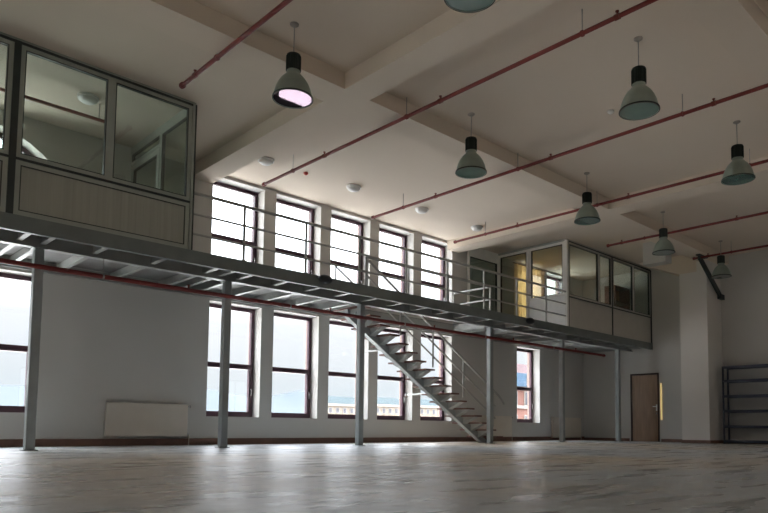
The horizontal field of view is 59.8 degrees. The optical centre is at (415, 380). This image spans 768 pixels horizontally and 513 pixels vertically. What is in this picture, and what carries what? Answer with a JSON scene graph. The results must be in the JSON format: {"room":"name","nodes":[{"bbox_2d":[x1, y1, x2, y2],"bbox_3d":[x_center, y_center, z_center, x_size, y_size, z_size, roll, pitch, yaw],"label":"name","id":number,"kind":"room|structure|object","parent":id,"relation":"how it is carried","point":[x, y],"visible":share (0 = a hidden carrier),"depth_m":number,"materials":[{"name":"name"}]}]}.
{"room":"factory floor","nodes":[
{"label":"factory floor","id":0,"kind":"room"},
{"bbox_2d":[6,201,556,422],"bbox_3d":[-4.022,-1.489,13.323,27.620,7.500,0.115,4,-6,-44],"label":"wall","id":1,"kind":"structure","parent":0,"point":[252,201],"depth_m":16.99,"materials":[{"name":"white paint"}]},
{"bbox_2d":[0,109,583,438],"bbox_3d":[-3.854,-1.400,13.143,26.620,5.300,0.300,4,-6,-44],"label":"wall","id":2,"kind":"structure","parent":0,"point":[101,343],"depth_m":12.70,"materials":[{"name":"paint"}]},
{"bbox_2d":[0,273,30,411],"bbox_3d":[-7.029,-0.641,10.162,2.200,2.214,0.120,4,-6,-44],"label":"window","id":3,"kind":"structure","parent":2,"relation":"in","point":[3,347],"depth_m":10.72,"materials":[{"name":"brown wood"}]},
{"bbox_2d":[0,132,33,155],"bbox_3d":[-7.026,-3.243,10.360,3.310,1.665,0.070,4,-6,-44],"label":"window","id":4,"kind":"structure","parent":2,"relation":"in","point":[24,150],"depth_m":10.94,"materials":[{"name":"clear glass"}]},
{"bbox_2d":[104,402,190,444],"bbox_3d":[-4.738,0.785,11.864,1.519,0.745,0.100,4,-6,-44],"label":"radiator","id":5,"kind":"object","parent":2,"relation":"attached to","point":[121,419],"visible":1,"depth_m":11.77,"materials":[{"name":"metal"}]},
{"bbox_2d":[206,303,254,416],"bbox_3d":[-3.751,-0.385,13.348,1.136,2.214,0.120,4,-6,-44],"label":"window","id":6,"kind":"structure","parent":2,"relation":"in","point":[249,368],"depth_m":13.63,"materials":[{"name":"brown wood"}]},
{"bbox_2d":[212,182,257,262],"bbox_3d":[-3.726,-3.055,13.538,1.136,1.800,0.120,4,-6,-44],"label":"window","id":7,"kind":"structure","parent":2,"relation":"in","point":[254,195],"depth_m":13.83,"materials":[{"name":"brown wood"}]},
{"bbox_2d":[195,97,346,183],"bbox_3d":[-2.643,-4.054,11.327,0.450,0.240,4.220,4,-6,-44],"label":"beam","id":8,"kind":"structure","parent":2,"relation":"attached to","point":[288,125],"depth_m":11.04,"materials":[{"name":"paint"}]},
{"bbox_2d":[271,313,311,417],"bbox_3d":[-2.725,-0.304,14.346,1.136,2.214,0.120,4,-6,-44],"label":"window","id":9,"kind":"structure","parent":2,"relation":"in","point":[307,371],"depth_m":14.62,"materials":[{"name":"brown wood"}]},
{"bbox_2d":[0,436,584,446],"bbox_3d":[-3.874,1.168,12.741,26.320,0.120,0.020,4,-6,-44],"label":"baseboard","id":10,"kind":"structure","parent":2,"relation":"attached to","point":[164,441],"depth_m":13.11,"materials":[{"name":"brown wood"}]},
{"bbox_2d":[275,199,313,273],"bbox_3d":[-2.700,-2.974,14.535,1.136,1.800,0.120,4,-6,-44],"label":"window","id":11,"kind":"structure","parent":2,"relation":"in","point":[311,228],"depth_m":14.83,"materials":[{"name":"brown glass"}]},
{"bbox_2d":[0,211,652,354],"bbox_3d":[-1.936,-1.626,13.128,23.320,0.215,2.420,4,-6,-44],"label":"platform","id":12,"kind":"object","parent":2,"relation":"attached to","point":[68,246],"visible":0.93,"depth_m":11.66,"materials":[{"name":"grey paint"}]},
{"bbox_2d":[0,32,196,249],"bbox_3d":[-7.245,-3.299,8.047,8.560,2.295,2.415,4,-6,-44],"label":"glazed office","id":13,"kind":"object","parent":12,"relation":"on","point":[30,186],"visible":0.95,"depth_m":9.21,"materials":[{"name":"grey metal"}]},
{"bbox_2d":[0,37,14,154],"bbox_3d":[-5.593,-3.619,8.054,1.241,1.485,0.050,4,-6,-44],"label":"window light","id":14,"kind":"object","parent":13,"relation":"on","point":[9,99],"depth_m":8.45,"materials":[{"name":"clear glass"}]},
{"bbox_2d":[16,45,112,179],"bbox_3d":[-4.685,-3.548,8.937,1.135,1.485,0.050,4,-6,-44],"label":"window light","id":15,"kind":"object","parent":13,"relation":"on","point":[23,50],"depth_m":8.89,"materials":[{"name":"clear glass"}]},
{"bbox_2d":[131,132,160,166],"bbox_3d":[-4.622,-3.962,11.466,0.050,0.240,1.250,4,-6,-44],"label":"window light","id":16,"kind":"object","parent":13,"relation":"on","point":[156,136],"depth_m":11.46,"materials":[{"name":"clear glass"}]},
{"bbox_2d":[108,78,192,200],"bbox_3d":[-3.855,-3.483,9.744,1.185,1.485,0.056,4,-6,-44],"label":"window light","id":17,"kind":"object","parent":13,"relation":"on","point":[113,82],"depth_m":9.70,"materials":[{"name":"clear glass"}]},
{"bbox_2d":[159,113,186,189],"bbox_3d":[-3.811,-3.408,10.587,0.056,1.455,1.090,4,-6,-44],"label":"window light","id":18,"kind":"object","parent":13,"relation":"on","point":[179,120],"depth_m":10.92,"materials":[{"name":"clear glass"}]},
{"bbox_2d":[0,251,605,356],"bbox_3d":[-2.160,-1.537,11.979,21.410,0.520,0.084,4,-6,-44],"label":"pipe","id":19,"kind":"object","parent":12,"relation":"hanging from","point":[103,276],"visible":0.94,"depth_m":11.29,"materials":[{"name":"metal"}]},
{"bbox_2d":[318,275,332,283],"bbox_3d":[-1.579,-1.768,11.680,0.300,0.160,0.160,4,-6,-44],"label":"floodlight","id":20,"kind":"object","parent":12,"relation":"attached to","point":[325,279],"visible":1,"depth_m":11.61,"materials":[{"name":"black metal"}]},
{"bbox_2d":[193,191,565,321],"bbox_3d":[0.247,-2.139,13.668,10.140,0.926,0.100,4,-6,-44],"label":"railing","id":21,"kind":"object","parent":12,"relation":"on","point":[245,207],"visible":0.96,"depth_m":12.42,"materials":[{"name":"metal"}]},
{"bbox_2d":[365,256,490,323],"bbox_3d":[-0.011,-1.975,15.296,3.992,0.823,1.244,4,-6,-44],"label":"guard","id":22,"kind":"object","parent":12,"relation":"on","point":[366,258],"visible":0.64,"depth_m":15.19,"materials":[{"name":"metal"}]},
{"bbox_2d":[526,318,534,323],"bbox_3d":[2.730,-1.411,15.868,0.300,0.160,0.160,4,-6,-44],"label":"floodlight","id":23,"kind":"object","parent":12,"relation":"attached to","point":[528,320],"visible":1,"depth_m":15.78,"materials":[{"name":"black metal"}]},
{"bbox_2d":[467,239,651,342],"bbox_3d":[4.330,-2.398,19.230,5.938,2.295,2.313,4,-6,-44],"label":"glazed office","id":24,"kind":"object","parent":12,"relation":"on","point":[580,312],"visible":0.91,"depth_m":18.32,"materials":[{"name":"white metal"}]},
{"bbox_2d":[467,254,497,311],"bbox_3d":[1.870,-2.359,18.403,1.270,2.055,0.050,4,-6,-44],"label":"window light","id":25,"kind":"object","parent":24,"relation":"attached to","point":[476,256],"depth_m":18.43,"materials":[{"name":"clear glass"}]},
{"bbox_2d":[529,241,564,300],"bbox_3d":[3.499,-2.881,17.725,0.050,1.440,1.130,4,-6,-44],"label":"window light","id":26,"kind":"object","parent":24,"relation":"on","point":[555,243],"depth_m":17.72,"materials":[{"name":"clear glass"}]},
{"bbox_2d":[569,242,598,302],"bbox_3d":[4.501,-2.856,17.870,1.500,1.430,0.050,4,-6,-44],"label":"window light","id":27,"kind":"object","parent":24,"relation":"on","point":[574,244],"depth_m":17.98,"materials":[{"name":"clear glass"}]},
{"bbox_2d":[599,253,611,306],"bbox_3d":[5.287,-2.795,18.634,0.695,1.430,0.050,4,-6,-44],"label":"window light","id":28,"kind":"object","parent":24,"relation":"on","point":[604,255],"depth_m":18.79,"materials":[{"name":"clear glass"}]},
{"bbox_2d":[613,258,633,312],"bbox_3d":[5.999,-2.739,19.327,1.215,1.430,0.050,4,-6,-44],"label":"window light","id":29,"kind":"object","parent":24,"relation":"on","point":[618,260],"depth_m":19.54,"materials":[{"name":"clear glass"}]},
{"bbox_2d":[633,265,650,316],"bbox_3d":[6.814,-2.675,20.118,1.060,1.430,0.050,4,-6,-44],"label":"window light","id":30,"kind":"object","parent":24,"relation":"on","point":[638,267],"depth_m":20.28,"materials":[{"name":"clear glass"}]},
{"bbox_2d":[604,285,629,309],"bbox_3d":[6.263,-2.001,20.659,0.900,1.750,0.360,4,-6,-44],"label":"bookcase","id":31,"kind":"object","parent":12,"relation":"on","point":[621,294],"visible":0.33,"depth_m":20.86,"materials":[{"name":"red wood"}]},
{"bbox_2d":[328,321,355,418],"bbox_3d":[-1.699,-0.224,15.343,1.136,2.214,0.120,4,-6,-44],"label":"window","id":32,"kind":"structure","parent":2,"relation":"in","point":[336,374],"depth_m":15.32,"materials":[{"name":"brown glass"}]},
{"bbox_2d":[331,214,362,283],"bbox_3d":[-1.675,-2.894,15.533,1.136,1.800,0.120,4,-6,-44],"label":"window","id":33,"kind":"structure","parent":2,"relation":"in","point":[338,218],"depth_m":15.77,"materials":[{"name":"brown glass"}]},
{"bbox_2d":[377,329,405,419],"bbox_3d":[-0.674,-0.144,16.341,1.136,2.214,0.120,4,-6,-44],"label":"window","id":34,"kind":"structure","parent":2,"relation":"in","point":[401,379],"depth_m":16.60,"materials":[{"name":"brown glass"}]},
{"bbox_2d":[379,228,406,292],"bbox_3d":[-0.649,-2.814,16.530,1.136,1.800,0.120,4,-6,-44],"label":"window","id":35,"kind":"structure","parent":2,"relation":"in","point":[404,237],"depth_m":16.82,"materials":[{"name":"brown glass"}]},
{"bbox_2d":[420,334,443,420],"bbox_3d":[0.352,-0.064,17.338,1.136,2.214,0.120,4,-6,-44],"label":"window","id":36,"kind":"structure","parent":2,"relation":"in","point":[441,382],"depth_m":17.61,"materials":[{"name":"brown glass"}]},
{"bbox_2d":[421,240,444,300],"bbox_3d":[0.377,-2.734,17.527,1.136,1.800,0.120,4,-6,-44],"label":"window","id":37,"kind":"structure","parent":2,"relation":"in","point":[442,248],"depth_m":17.85,"materials":[{"name":"brown wood"}]},
{"bbox_2d":[469,415,512,436],"bbox_3d":[2.116,1.339,18.527,1.869,0.710,0.100,4,-6,-44],"label":"radiator","id":38,"kind":"object","parent":2,"relation":"attached to","point":[502,424],"visible":0.52,"depth_m":18.73,"materials":[{"name":"metal"}]},
{"bbox_2d":[447,208,576,252],"bbox_3d":[2.483,-3.652,16.311,0.470,0.240,4.220,4,-6,-44],"label":"beam","id":39,"kind":"structure","parent":2,"relation":"attached to","point":[567,220],"depth_m":16.19,"materials":[{"name":"paint"}]},
{"bbox_2d":[517,348,532,422],"bbox_3d":[3.190,0.159,20.097,1.130,2.214,0.120,4,-6,-44],"label":"window","id":40,"kind":"structure","parent":2,"relation":"in","point":[530,389],"depth_m":20.41,"materials":[{"name":"brown wood"}]},
{"bbox_2d":[513,262,545,316],"bbox_3d":[3.437,-2.460,20.025,1.620,1.923,0.058,4,-6,-44],"label":"curtain","id":41,"kind":"object","parent":2,"relation":"hanging from","point":[519,271],"visible":0.38,"depth_m":19.81,"materials":[{"name":"yellow fabric"}]},
{"bbox_2d":[547,276,559,293],"bbox_3d":[4.321,-2.425,21.362,1.140,1.800,0.120,4,-6,-44],"label":"window","id":42,"kind":"structure","parent":2,"relation":"in","point":[548,277],"depth_m":21.74,"materials":[{"name":"brown wood"}]},
{"bbox_2d":[551,417,581,437],"bbox_3d":[4.800,1.544,21.137,1.669,0.720,0.100,4,-6,-44],"label":"radiator","id":43,"kind":"object","parent":2,"relation":"attached to","point":[572,425],"visible":0.84,"depth_m":21.13,"materials":[{"name":"metal"}]},
{"bbox_2d":[0,0,767,280],"bbox_3d":[1.911,-4.551,7.180,27.020,0.250,17.790,4,-6,-44],"label":"ceiling","id":44,"kind":"structure","parent":0,"point":[557,101],"depth_m":10.28,"materials":[{"name":"paint"}]},
{"bbox_2d":[0,87,103,122],"bbox_3d":[-7.114,-4.298,8.093,6.540,0.292,0.068,4,-6,-44],"label":"pipe","id":45,"kind":"object","parent":44,"relation":"hanging from","point":[1,88],"visible":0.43,"depth_m":9.89,"materials":[{"name":"red metal"}]},
{"bbox_2d":[77,92,98,104],"bbox_3d":[-4.946,-4.235,10.068,0.300,0.100,0.300,4,-6,-44],"label":"ceiling light","id":46,"kind":"object","parent":44,"relation":"attached to","point":[87,98],"visible":1,"depth_m":9.99,"materials":[{"name":"white plastic"}]},
{"bbox_2d":[79,95,97,104],"bbox_3d":[-4.946,-4.217,10.067,0.260,0.065,0.260,4,-6,-44],"label":"diffuser","id":47,"kind":"object","parent":46,"relation":"attached to","point":[86,99],"depth_m":10.01,"materials":[{"name":"white plastic"}]},
{"bbox_2d":[179,0,292,88],"bbox_3d":[1.522,-4.462,4.311,0.084,0.340,13.540,4,-6,-44],"label":"pipe","id":48,"kind":"object","parent":44,"relation":"hanging from","point":[182,85],"visible":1,"depth_m":8.07,"materials":[{"name":"red metal"}]},
{"bbox_2d":[258,156,273,165],"bbox_3d":[-2.774,-4.051,12.374,0.300,0.100,0.300,4,-6,-44],"label":"ceiling light","id":49,"kind":"object","parent":44,"relation":"attached to","point":[266,161],"visible":0.97,"depth_m":12.30,"materials":[{"name":"white plastic"}]},
{"bbox_2d":[259,159,272,165],"bbox_3d":[-2.774,-4.033,12.373,0.260,0.065,0.260,4,-6,-44],"label":"diffuser","id":50,"kind":"object","parent":49,"relation":"attached to","point":[266,162],"depth_m":12.31,"materials":[{"name":"white plastic"}]},
{"bbox_2d":[272,21,312,108],"bbox_3d":[-1.494,-3.908,8.173,0.498,0.955,0.498,4,-6,-44],"label":"pendant lamp","id":51,"kind":"object","parent":44,"relation":"hanging from","point":[291,90],"visible":1,"depth_m":8.09,"materials":[{"name":"metal"}]},
{"bbox_2d":[346,184,360,191],"bbox_3d":[-1.272,-3.941,13.723,0.300,0.100,0.300,4,-6,-44],"label":"ceiling light","id":52,"kind":"object","parent":44,"relation":"attached to","point":[351,187],"visible":1,"depth_m":13.63,"materials":[{"name":"white plastic"}]},
{"bbox_2d":[347,186,359,191],"bbox_3d":[-1.272,-3.924,13.722,0.260,0.065,0.260,4,-6,-44],"label":"diffuser","id":53,"kind":"object","parent":52,"relation":"attached to","point":[351,188],"depth_m":13.65,"materials":[{"name":"white plastic"}]},
{"bbox_2d":[88,0,728,264],"bbox_3d":[-0.712,-4.136,9.916,26.320,0.240,0.500,4,-6,-44],"label":"beam","id":54,"kind":"structure","parent":44,"relation":"attached to","point":[191,22],"depth_m":9.75,"materials":[{"name":"paint"}]},
{"bbox_2d":[415,207,427,213],"bbox_3d":[0.145,-3.831,15.087,0.300,0.100,0.300,4,-6,-44],"label":"ceiling light","id":55,"kind":"object","parent":44,"relation":"attached to","point":[421,210],"visible":1,"depth_m":15.00,"materials":[{"name":"white plastic"}]},
{"bbox_2d":[416,209,427,213],"bbox_3d":[0.145,-3.814,15.086,0.260,0.065,0.260,4,-6,-44],"label":"diffuser","id":56,"kind":"object","parent":55,"relation":"attached to","point":[421,211],"depth_m":15.02,"materials":[{"name":"white plastic"}]},
{"bbox_2d":[345,0,557,99],"bbox_3d":[0.618,-4.260,7.990,0.450,0.240,4.120,4,-6,-44],"label":"ceiling beam","id":57,"kind":"structure","parent":44,"relation":"attached to","point":[449,34],"depth_m":8.28,"materials":[{"name":"paint"}]},
{"bbox_2d":[262,0,657,186],"bbox_3d":[2.661,-4.252,7.131,0.084,0.340,16.000,4,-6,-44],"label":"pipe","id":58,"kind":"object","parent":44,"relation":"hanging from","point":[617,16],"visible":1,"depth_m":8.89,"materials":[{"name":"red metal"}]},
{"bbox_2d":[444,0,495,12],"bbox_3d":[0.511,-4.029,6.207,0.498,0.955,0.498,4,-6,-44],"label":"pendant lamp","id":59,"kind":"object","parent":44,"relation":"hanging from","point":[463,6],"visible":1,"depth_m":6.31,"materials":[{"name":"metal"}]},
{"bbox_2d":[455,112,486,178],"bbox_3d":[0.876,-3.723,10.476,0.498,0.955,0.498,4,-6,-44],"label":"pendant lamp","id":60,"kind":"object","parent":44,"relation":"hanging from","point":[471,165],"visible":1,"depth_m":10.38,"materials":[{"name":"metal"}]},
{"bbox_2d":[471,225,482,230],"bbox_3d":[1.512,-3.725,16.402,0.300,0.100,0.300,4,-6,-44],"label":"ceiling light","id":61,"kind":"object","parent":44,"relation":"attached to","point":[474,227],"visible":1,"depth_m":16.31,"materials":[{"name":"white plastic"}]},
{"bbox_2d":[472,227,481,230],"bbox_3d":[1.512,-3.708,16.401,0.260,0.065,0.260,4,-6,-44],"label":"diffuser","id":62,"kind":"object","parent":61,"relation":"attached to","point":[473,228],"depth_m":16.32,"materials":[{"name":"white plastic"}]},
{"bbox_2d":[371,83,767,219],"bbox_3d":[4.644,-4.095,9.087,0.084,0.340,16.040,4,-6,-44],"label":"pipe","id":63,"kind":"object","parent":44,"relation":"hanging from","point":[714,102],"visible":1,"depth_m":10.84,"materials":[{"name":"red metal"}]},
{"bbox_2d":[574,172,600,224],"bbox_3d":[3.310,-3.531,12.857,0.498,0.955,0.498,4,-6,-44],"label":"pendant lamp","id":64,"kind":"object","parent":44,"relation":"hanging from","point":[587,214],"visible":1,"depth_m":12.76,"materials":[{"name":"metal"}]},
{"bbox_2d":[453,149,767,243],"bbox_3d":[6.577,-3.943,10.967,0.084,0.340,16.040,4,-6,-44],"label":"pipe","id":65,"kind":"object","parent":44,"relation":"hanging from","point":[628,196],"visible":0.93,"depth_m":13.48,"materials":[{"name":"red metal"}]},
{"bbox_2d":[619,36,659,120],"bbox_3d":[2.816,-3.852,8.405,0.498,0.955,0.498,4,-6,-44],"label":"pendant lamp","id":66,"kind":"object","parent":44,"relation":"hanging from","point":[640,102],"visible":1,"depth_m":8.32,"materials":[{"name":"metal"}]},
{"bbox_2d":[643,242,671,266],"bbox_3d":[6.376,-3.350,17.591,0.360,0.590,0.620,4,-6,-44],"label":"ceiling box","id":67,"kind":"object","parent":44,"relation":"hanging from","point":[649,260],"visible":0.66,"depth_m":17.52,"materials":[{"name":"paint"}]},
{"bbox_2d":[652,211,674,255],"bbox_3d":[5.615,-3.351,15.098,0.498,0.955,0.498,4,-6,-44],"label":"pendant lamp","id":68,"kind":"object","parent":44,"relation":"hanging from","point":[663,247],"visible":1,"depth_m":15.00,"materials":[{"name":"metal"}]},
{"bbox_2d":[606,211,767,247],"bbox_3d":[9.568,-3.836,12.091,0.084,0.340,13.480,4,-6,-44],"label":"pipe","id":69,"kind":"object","parent":44,"relation":"hanging from","point":[736,218],"visible":1,"depth_m":15.29,"materials":[{"name":"red metal"}]},
{"bbox_2d":[608,156,767,213],"bbox_3d":[5.743,-3.859,12.974,0.470,0.240,4.120,4,-6,-44],"label":"beam","id":70,"kind":"structure","parent":44,"relation":"attached to","point":[711,184],"depth_m":13.30,"materials":[{"name":"paint"}]},
{"bbox_2d":[711,240,731,278],"bbox_3d":[7.970,-3.167,17.388,0.498,0.955,0.498,4,-6,-44],"label":"pendant lamp","id":71,"kind":"object","parent":44,"relation":"hanging from","point":[721,271],"visible":1,"depth_m":17.29,"materials":[{"name":"metal"}]},
{"bbox_2d":[692,245,767,259],"bbox_3d":[11.889,-3.704,13.645,0.084,0.340,12.470,4,-6,-44],"label":"pipe","id":72,"kind":"object","parent":44,"relation":"hanging from","point":[762,246],"visible":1,"depth_m":17.35,"materials":[{"name":"red metal"}]},
{"bbox_2d":[721,120,755,185],"bbox_3d":[5.149,-3.670,10.660,0.498,0.955,0.498,4,-6,-44],"label":"pendant lamp","id":73,"kind":"object","parent":44,"relation":"hanging from","point":[739,171],"visible":1,"depth_m":10.57,"materials":[{"name":"metal"}]},
{"bbox_2d":[0,440,767,512],"bbox_3d":[1.971,1.003,6.671,27.020,0.300,17.470,4,-6,-44],"label":"floor","id":74,"kind":"structure","parent":0,"point":[569,476],"depth_m":4.65,"materials":[{"name":"grey wood"}]},
{"bbox_2d":[19,246,47,450],"bbox_3d":[-5.230,-0.436,9.135,0.180,2.785,0.180,4,-6,-44],"label":"steel column","id":75,"kind":"structure","parent":74,"relation":"on","point":[30,415],"depth_m":9.09,"materials":[{"name":"grey metal"}]},
{"bbox_2d":[215,280,234,447],"bbox_3d":[-3.183,-0.276,11.126,0.180,2.785,0.180,4,-6,-44],"label":"steel column","id":76,"kind":"structure","parent":74,"relation":"on","point":[226,284],"depth_m":11.08,"materials":[{"name":"grey metal"}]},
{"bbox_2d":[355,304,367,445],"bbox_3d":[-1.093,-0.112,13.158,0.180,2.785,0.180,4,-6,-44],"label":"steel column","id":77,"kind":"structure","parent":74,"relation":"on","point":[359,413],"depth_m":13.11,"materials":[{"name":"grey metal"}]},
{"bbox_2d":[332,259,504,442],"bbox_3d":[0.026,-0.459,15.569,4.670,3.838,1.566,4,-6,-44],"label":"staircase","id":78,"kind":"structure","parent":74,"relation":"on","point":[398,359],"depth_m":15.03,"materials":[{"name":"grey metal"}]},
{"bbox_2d":[485,327,494,443],"bbox_3d":[1.785,0.113,15.956,0.180,2.785,0.180,4,-6,-44],"label":"steel column","id":79,"kind":"structure","parent":74,"relation":"on","point":[489,329],"depth_m":15.90,"materials":[{"name":"grey metal"}]},
{"bbox_2d":[558,339,564,441],"bbox_3d":[3.976,0.284,18.086,0.180,2.785,0.180,4,-6,-44],"label":"steel column","id":80,"kind":"structure","parent":74,"relation":"on","point":[561,341],"depth_m":18.04,"materials":[{"name":"grey metal"}]},
{"bbox_2d":[614,349,620,441],"bbox_3d":[6.138,0.454,20.188,0.180,2.785,0.180,4,-6,-44],"label":"steel column","id":81,"kind":"structure","parent":74,"relation":"on","point":[617,351],"depth_m":20.15,"materials":[{"name":"grey metal"}]},
{"bbox_2d":[722,364,767,443],"bbox_3d":[9.469,0.634,17.666,0.388,2.130,2.440,4,-6,-44],"label":"shelving unit","id":82,"kind":"object","parent":74,"relation":"on","point":[728,368],"visible":1,"depth_m":18.16,"materials":[{"name":"grey metal"}]},
{"bbox_2d":[583,249,767,441],"bbox_3d":[11.456,-1.035,16.275,0.300,5.300,17.170,4,-6,-44],"label":"wall","id":83,"kind":"structure","parent":0,"point":[744,309],"depth_m":19.85,"materials":[{"name":"paint"}]},
{"bbox_2d":[630,373,659,441],"bbox_3d":[7.063,0.833,20.474,0.175,2.085,0.930,4,-6,-44],"label":"door","id":84,"kind":"structure","parent":83,"relation":"in","point":[644,388],"depth_m":20.46,"materials":[{"name":"brown wood"}]},
{"bbox_2d":[660,383,661,419],"bbox_3d":[7.401,0.640,20.073,0.030,1.100,0.037,4,-6,-44],"label":"light strip","id":85,"kind":"object","parent":83,"relation":"attached to","point":[660,383],"visible":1,"depth_m":20.07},
{"bbox_2d":[637,255,695,275],"bbox_3d":[7.553,-3.225,19.546,0.980,0.540,1.780,4,-6,-44],"label":"beam","id":86,"kind":"structure","parent":83,"relation":"attached to","point":[681,264],"depth_m":18.93,"materials":[{"name":"paint"}]},
{"bbox_2d":[584,437,767,443],"bbox_3d":[11.078,1.520,15.524,1.000,0.090,16.850,4,-6,-44],"label":"baseboard","id":87,"kind":"structure","parent":83,"relation":"attached to","point":[585,438],"depth_m":18.57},
{"bbox_2d":[679,259,722,439],"bbox_3d":[8.075,-0.766,18.811,0.980,5.060,0.760,4,-6,-44],"label":"column","id":88,"kind":"structure","parent":83,"relation":"attached to","point":[700,308],"depth_m":18.47,"materials":[{"name":"paint"}]},
{"bbox_2d":[696,254,724,299],"bbox_3d":[8.145,-2.839,18.375,1.680,1.033,0.115,4,-6,-44],"label":"bracket","id":89,"kind":"object","parent":83,"relation":"attached to","point":[720,296],"visible":0.95,"depth_m":18.32,"materials":[{"name":"black metal"}]},
{"bbox_2d":[678,0,767,91],"bbox_3d":[2.499,-4.339,6.629,26.320,0.240,0.460,4,-6,-44],"label":"beam","id":90,"kind":"structure","parent":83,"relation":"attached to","point":[740,26],"depth_m":7.82,"materials":[{"name":"paint"}]},
{"label":"outside","id":91,"kind":"structure","parent":0,"visible":0},
{"bbox_3d":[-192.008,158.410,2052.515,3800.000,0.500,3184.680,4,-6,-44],"label":"ground","id":92,"kind":"structure","parent":91,"visible":0},
{"bbox_2d":[0,385,304,412],"bbox_3d":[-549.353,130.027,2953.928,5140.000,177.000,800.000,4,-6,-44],"label":"mountain ridge","id":93,"kind":"object","parent":92,"relation":"on","point":[10,395],"visible":0.13,"depth_m":2638.94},
{"bbox_2d":[328,396,354,414],"bbox_3d":[-13.107,12.572,114.191,8.400,19.550,3.400,4,-6,-44],"label":"building","id":94,"kind":"structure","parent":92,"relation":"on","point":[336,405],"depth_m":113.52,"materials":[{"name":"stone"}]},
{"bbox_2d":[354,397,398,415],"bbox_3d":[-10.142,13.268,125.022,9.800,19.750,14.800,4,-6,-44],"label":"building","id":95,"kind":"structure","parent":92,"relation":"on","point":[385,406],"depth_m":120.95,"materials":[{"name":"stone"}]},
{"bbox_2d":[420,399,437,416],"bbox_3d":[0.238,14.030,135.118,16.800,19.850,14.800,4,-6,-44],"label":"building","id":96,"kind":"structure","parent":92,"relation":"on","point":[427,409],"depth_m":128.17,"materials":[{"name":"stone"}]},
{"bbox_2d":[517,364,526,418],"bbox_3d":[7.279,7.986,47.904,9.200,19.700,4.200,4,-6,-44],"label":"building","id":97,"kind":"structure","parent":92,"relation":"on","point":[521,368],"depth_m":46.22,"materials":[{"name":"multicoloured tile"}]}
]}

